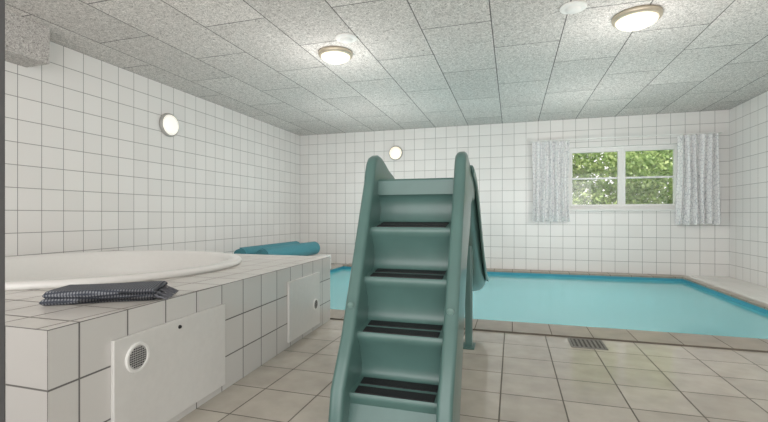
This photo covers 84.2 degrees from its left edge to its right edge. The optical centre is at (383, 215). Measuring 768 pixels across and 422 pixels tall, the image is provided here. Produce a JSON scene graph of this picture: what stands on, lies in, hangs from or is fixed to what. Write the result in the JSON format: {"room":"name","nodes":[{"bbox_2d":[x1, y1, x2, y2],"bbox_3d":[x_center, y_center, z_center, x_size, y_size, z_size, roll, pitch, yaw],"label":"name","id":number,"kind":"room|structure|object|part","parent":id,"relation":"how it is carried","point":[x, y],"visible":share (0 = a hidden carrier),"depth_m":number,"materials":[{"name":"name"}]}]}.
{"room":"indoor swimming pool","nodes":[
{"label":"indoor swimming pool","id":0,"kind":"room"},
{"bbox_2d":[5,41,299,256],"bbox_3d":[-3.156,-0.250,4.322,0.200,2.800,9.650,0,0,17],"label":"wall","id":1,"kind":"structure","parent":0,"point":[90,165],"depth_m":4.84,"materials":[{"name":"white tile"}]},
{"bbox_2d":[5,10,49,66],"bbox_3d":[-3.287,-1.490,3.040,0.290,0.320,1.520,0,0,17],"label":"beam","id":2,"kind":"structure","parent":1,"relation":"attached to","point":[27,42],"depth_m":3.57,"materials":[{"name":"grey stone"}]},
{"bbox_2d":[159,113,178,136],"bbox_3d":[-2.690,-1.150,5.366,0.088,0.296,0.296,0,0,17],"label":"wall lamp","id":3,"kind":"object","parent":1,"relation":"attached to","point":[168,123],"visible":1,"depth_m":5.31,"materials":[{"name":"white glass"}]},
{"bbox_3d":[-2.672,-1.150,5.361,0.052,0.255,0.255,0,0,17],"label":"lamp shade","id":4,"kind":"part","parent":3,"relation":"part of","materials":[{"name":"white glass"}]},
{"bbox_2d":[5,0,767,135],"bbox_3d":[0.391,-1.725,2.937,7.790,0.150,10.250,0,0,17],"label":"ceiling","id":5,"kind":"structure","parent":0,"point":[414,64],"depth_m":4.37,"materials":[{"name":"white tile"}]},
{"bbox_2d":[318,46,352,63],"bbox_3d":[-0.490,-1.601,4.295,0.347,0.097,0.347,0,0,17],"label":"ceiling lamp","id":6,"kind":"object","parent":5,"relation":"attached to","point":[329,54],"visible":1,"depth_m":4.20,"materials":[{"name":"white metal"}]},
{"bbox_3d":[-0.490,-1.583,4.295,0.299,0.061,0.299,0,0,17],"label":"lamp shade","id":7,"kind":"part","parent":6,"relation":"part of","materials":[{"name":"white glass"}]},
{"bbox_2d":[335,33,356,42],"bbox_3d":[-0.349,-1.633,3.929,0.200,0.035,0.200,0,0,17],"label":"smoke detector","id":8,"kind":"object","parent":5,"relation":"attached to","point":[342,37],"visible":1,"depth_m":3.88,"materials":[{"name":"white paint"}]},
{"bbox_2d":[560,0,586,13],"bbox_3d":[1.492,-1.633,3.352,0.200,0.035,0.200,0,0,17],"label":"smoke detector","id":9,"kind":"object","parent":5,"relation":"attached to","point":[573,7],"visible":1,"depth_m":3.31,"materials":[{"name":"white paint"}]},
{"bbox_2d":[611,5,662,30],"bbox_3d":[2.080,-1.600,3.498,0.367,0.101,0.367,0,0,17],"label":"ceiling lamp","id":10,"kind":"object","parent":5,"relation":"attached to","point":[636,18],"visible":1,"depth_m":3.41,"materials":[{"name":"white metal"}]},
{"bbox_3d":[2.080,-1.582,3.498,0.317,0.065,0.317,0,0,17],"label":"lamp shade","id":11,"kind":"part","parent":10,"relation":"part of","materials":[{"name":"white glass"}]},
{"bbox_2d":[177,263,767,421],"bbox_3d":[0.449,1.045,3.129,7.390,0.210,9.450,0,0,17],"label":"floor","id":12,"kind":"structure","parent":0,"point":[507,377],"depth_m":2.41,"materials":[{"name":"tile"}]},
{"bbox_2d":[0,0,4,421],"bbox_3d":[-0.888,-0.350,0.926,0.085,2.600,0.060,0,0,17],"label":"trim","id":13,"kind":"structure","parent":12,"relation":"on","point":[2,2],"depth_m":0.94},
{"bbox_2d":[5,250,329,421],"bbox_3d":[-2.025,0.661,3.014,2.719,0.578,2.580,0,0,17],"label":"tub deck","id":14,"kind":"object","parent":12,"relation":"on","point":[58,357],"visible":0.59,"depth_m":1.73,"materials":[{"name":"tile"}]},
{"bbox_2d":[39,281,178,305],"bbox_3d":[-1.215,0.342,1.925,0.488,0.057,0.252,0,0,-16],"label":"towel","id":15,"kind":"object","parent":14,"relation":"on","point":[147,290],"visible":1,"depth_m":1.84,"materials":[{"name":"fabric"}]},
{"bbox_2d":[5,250,241,290],"bbox_3d":[-2.142,0.626,3.112,2.090,0.592,2.090,0,0,17],"label":"hot tub","id":16,"kind":"object","parent":14,"relation":"in","point":[56,270],"visible":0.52,"depth_m":3.72,"materials":[{"name":"white plastic"}]},
{"bbox_2d":[111,304,224,421],"bbox_3d":[-0.945,0.693,1.958,0.026,0.435,0.710,0,0,13],"label":"access panel","id":17,"kind":"object","parent":14,"relation":"attached to","point":[159,372],"visible":1,"depth_m":1.88,"materials":[{"name":"white paint"}]},
{"bbox_2d":[125,342,149,372],"bbox_3d":[-0.994,0.570,1.717,0.009,0.120,0.120,0,0,13],"label":"round vent","id":18,"kind":"object","parent":17,"relation":"attached to","point":[137,354],"depth_m":1.71,"materials":[{"name":"white paint"}]},
{"bbox_2d":[129,345,146,369],"bbox_3d":[-0.996,0.570,1.718,0.003,0.097,0.097,0,0,14],"label":"vent grille","id":19,"kind":"object","parent":17,"relation":"attached to","point":[143,346],"depth_m":1.72,"materials":[{"name":"grey metal"}]},
{"bbox_2d":[234,241,298,253],"bbox_3d":[-1.815,0.565,6.842,0.220,0.230,1.650,0,0,17],"label":"roll","id":20,"kind":"object","parent":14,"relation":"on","point":[251,249],"visible":0.16,"depth_m":6.30,"materials":[{"name":"teal fabric"}]},
{"bbox_2d":[256,241,319,255],"bbox_3d":[-1.470,0.565,6.737,0.220,0.230,1.650,0,0,17],"label":"roll","id":21,"kind":"object","parent":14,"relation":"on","point":[308,248],"visible":0.8,"depth_m":6.67,"materials":[{"name":"teal fabric"}]},
{"bbox_2d":[287,272,319,342],"bbox_3d":[-0.616,0.693,3.331,0.027,0.435,0.580,0,0,13],"label":"access panel","id":22,"kind":"object","parent":14,"relation":"attached to","point":[303,293],"visible":1,"depth_m":3.27,"materials":[{"name":"white paint"}]},
{"bbox_2d":[313,298,318,309],"bbox_3d":[-0.563,0.730,3.514,0.009,0.096,0.096,0,0,13],"label":"round vent","id":23,"kind":"object","parent":22,"relation":"attached to","point":[315,300],"depth_m":3.52,"materials":[{"name":"white paint"}]},
{"bbox_2d":[309,254,330,268],"bbox_3d":[-1.936,0.820,6.163,1.069,0.260,3.320,0,0,17],"label":"tiled bench","id":24,"kind":"object","parent":12,"relation":"on","point":[314,254],"visible":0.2,"depth_m":7.57,"materials":[{"name":"white tile"}]},
{"bbox_2d":[328,152,488,421],"bbox_3d":[0.368,0.306,2.924,0.567,1.288,2.499,0,0,17],"label":"slide","id":25,"kind":"object","parent":12,"relation":"on","point":[418,262],"visible":1,"depth_m":2.05,"materials":[{"name":"teal plastic"}]},
{"bbox_3d":[-0.063,0.306,2.306,0.071,1.288,1.067,0,0,17],"label":"rail","id":26,"kind":"part","parent":25,"relation":"part of","materials":[{"name":"teal plastic"}]},
{"bbox_3d":[0.384,0.306,2.171,0.071,1.288,1.067,0,0,17],"label":"rail","id":27,"kind":"part","parent":25,"relation":"part of","materials":[{"name":"teal plastic"}]},
{"bbox_3d":[0.618,0.582,3.095,0.050,0.736,0.070,0,0,17],"label":"support leg","id":28,"kind":"part","parent":25,"relation":"part of","materials":[{"name":"teal plastic"}]},
{"bbox_2d":[330,266,767,313],"bbox_3d":[1.375,1.531,5.591,5.700,1.138,3.700,0,0,17],"label":"basin","id":29,"kind":"object","parent":12,"relation":"in","point":[342,267],"visible":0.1,"depth_m":6.67,"materials":[{"name":"tile"}]},
{"bbox_2d":[330,268,767,338],"bbox_3d":[1.375,1.000,5.591,5.576,0.001,3.576,0,0,17],"label":"pool water","id":30,"kind":"object","parent":29,"relation":"in","point":[629,304],"visible":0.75,"depth_m":4.80,"materials":[{"name":"blue liquid"}]},
{"bbox_2d":[330,263,767,352],"bbox_3d":[1.415,1.044,5.552,5.700,0.212,4.248,0,0,17],"label":"pool coping","id":31,"kind":"object","parent":29,"relation":"on","point":[624,335],"visible":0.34,"depth_m":3.45,"materials":[{"name":"tile"}]},
{"bbox_2d":[567,337,607,349],"bbox_3d":[1.506,0.947,3.154,0.240,0.006,0.240,0,0,17],"label":"floor drain grate","id":32,"kind":"object","parent":12,"relation":"on","point":[574,342],"visible":1,"depth_m":3.15,"materials":[{"name":"metal"}]},
{"bbox_2d":[300,110,728,276],"bbox_3d":[1.850,-0.250,7.772,7.390,2.800,0.250,0,0,17],"label":"wall","id":33,"kind":"structure","parent":0,"point":[332,166],"depth_m":7.46,"materials":[{"name":"white tile"}]},
{"bbox_2d":[389,146,402,159],"bbox_3d":[0.218,-1.200,8.090,0.275,0.275,0.085,0,0,17],"label":"wall lamp","id":34,"kind":"object","parent":33,"relation":"attached to","point":[395,153],"visible":1,"depth_m":8.07,"materials":[{"name":"white glass"}]},
{"bbox_3d":[0.212,-1.200,8.073,0.238,0.238,0.049,0,0,17],"label":"lamp shade","id":35,"kind":"part","parent":34,"relation":"part of","materials":[{"name":"white glass"}]},
{"bbox_2d":[569,209,674,210],"bbox_3d":[3.936,-0.098,7.017,1.720,0.025,0.110,0,0,17],"label":"trim","id":36,"kind":"structure","parent":33,"relation":"attached to","point":[572,209],"depth_m":6.97,"materials":[{"name":"white paint"}]},
{"bbox_2d":[568,144,676,209],"bbox_3d":[3.961,-0.635,7.101,1.680,1.050,0.095,0,0,17],"label":"window","id":37,"kind":"structure","parent":33,"relation":"in","point":[620,150],"depth_m":7.07,"materials":[{"name":"white paint"}]},
{"bbox_3d":[3.571,-0.635,7.208,0.770,0.950,0.075,0,0,17],"label":"sash","id":38,"kind":"part","parent":37,"relation":"part of","materials":[{"name":"white paint"}]},
{"bbox_3d":[4.346,-0.635,6.974,0.770,0.950,0.075,0,0,17],"label":"sash","id":39,"kind":"part","parent":37,"relation":"part of","materials":[{"name":"white paint"}]},
{"bbox_2d":[530,132,723,142],"bbox_3d":[3.879,-1.283,6.965,2.800,0.020,0.123,0,0,17],"label":"curtain rod","id":40,"kind":"object","parent":33,"relation":"attached to","point":[705,132],"visible":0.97,"depth_m":6.87,"materials":[{"name":"white paint"}]},
{"bbox_2d":[532,140,569,221],"bbox_3d":[2.830,-0.586,7.225,0.597,1.368,0.110,0,0,17],"label":"curtain","id":41,"kind":"object","parent":40,"relation":"hanging from","point":[550,160],"visible":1,"depth_m":7.22,"materials":[{"name":"fabric"}]},
{"bbox_2d":[675,133,720,224],"bbox_3d":[4.881,-0.566,6.606,0.612,1.408,0.111,0,0,17],"label":"curtain","id":42,"kind":"object","parent":40,"relation":"hanging from","point":[698,198],"visible":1,"depth_m":6.61,"materials":[{"name":"fabric"}]},
{"bbox_2d":[729,91,767,286],"bbox_3d":[4.110,-0.250,2.128,0.200,2.800,9.650,0,0,17],"label":"wall","id":43,"kind":"structure","parent":0,"point":[748,121],"depth_m":6.03,"materials":[{"name":"white tile"}]},
{"label":"outside","id":44,"kind":"structure","parent":0,"visible":0},
{"bbox_3d":[5.400,1.100,10.967,20.000,0.300,7.880,0,0,17],"label":"lawn","id":45,"kind":"structure","parent":44,"visible":0},
{"bbox_2d":[572,150,672,204],"bbox_3d":[5.476,-0.932,10.372,8.725,3.692,2.797,0,0,17],"label":"trees","id":46,"kind":"object","parent":45,"relation":"on","point":[658,162],"visible":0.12,"depth_m":9.70,"materials":[{"name":"green plant"}]}
]}

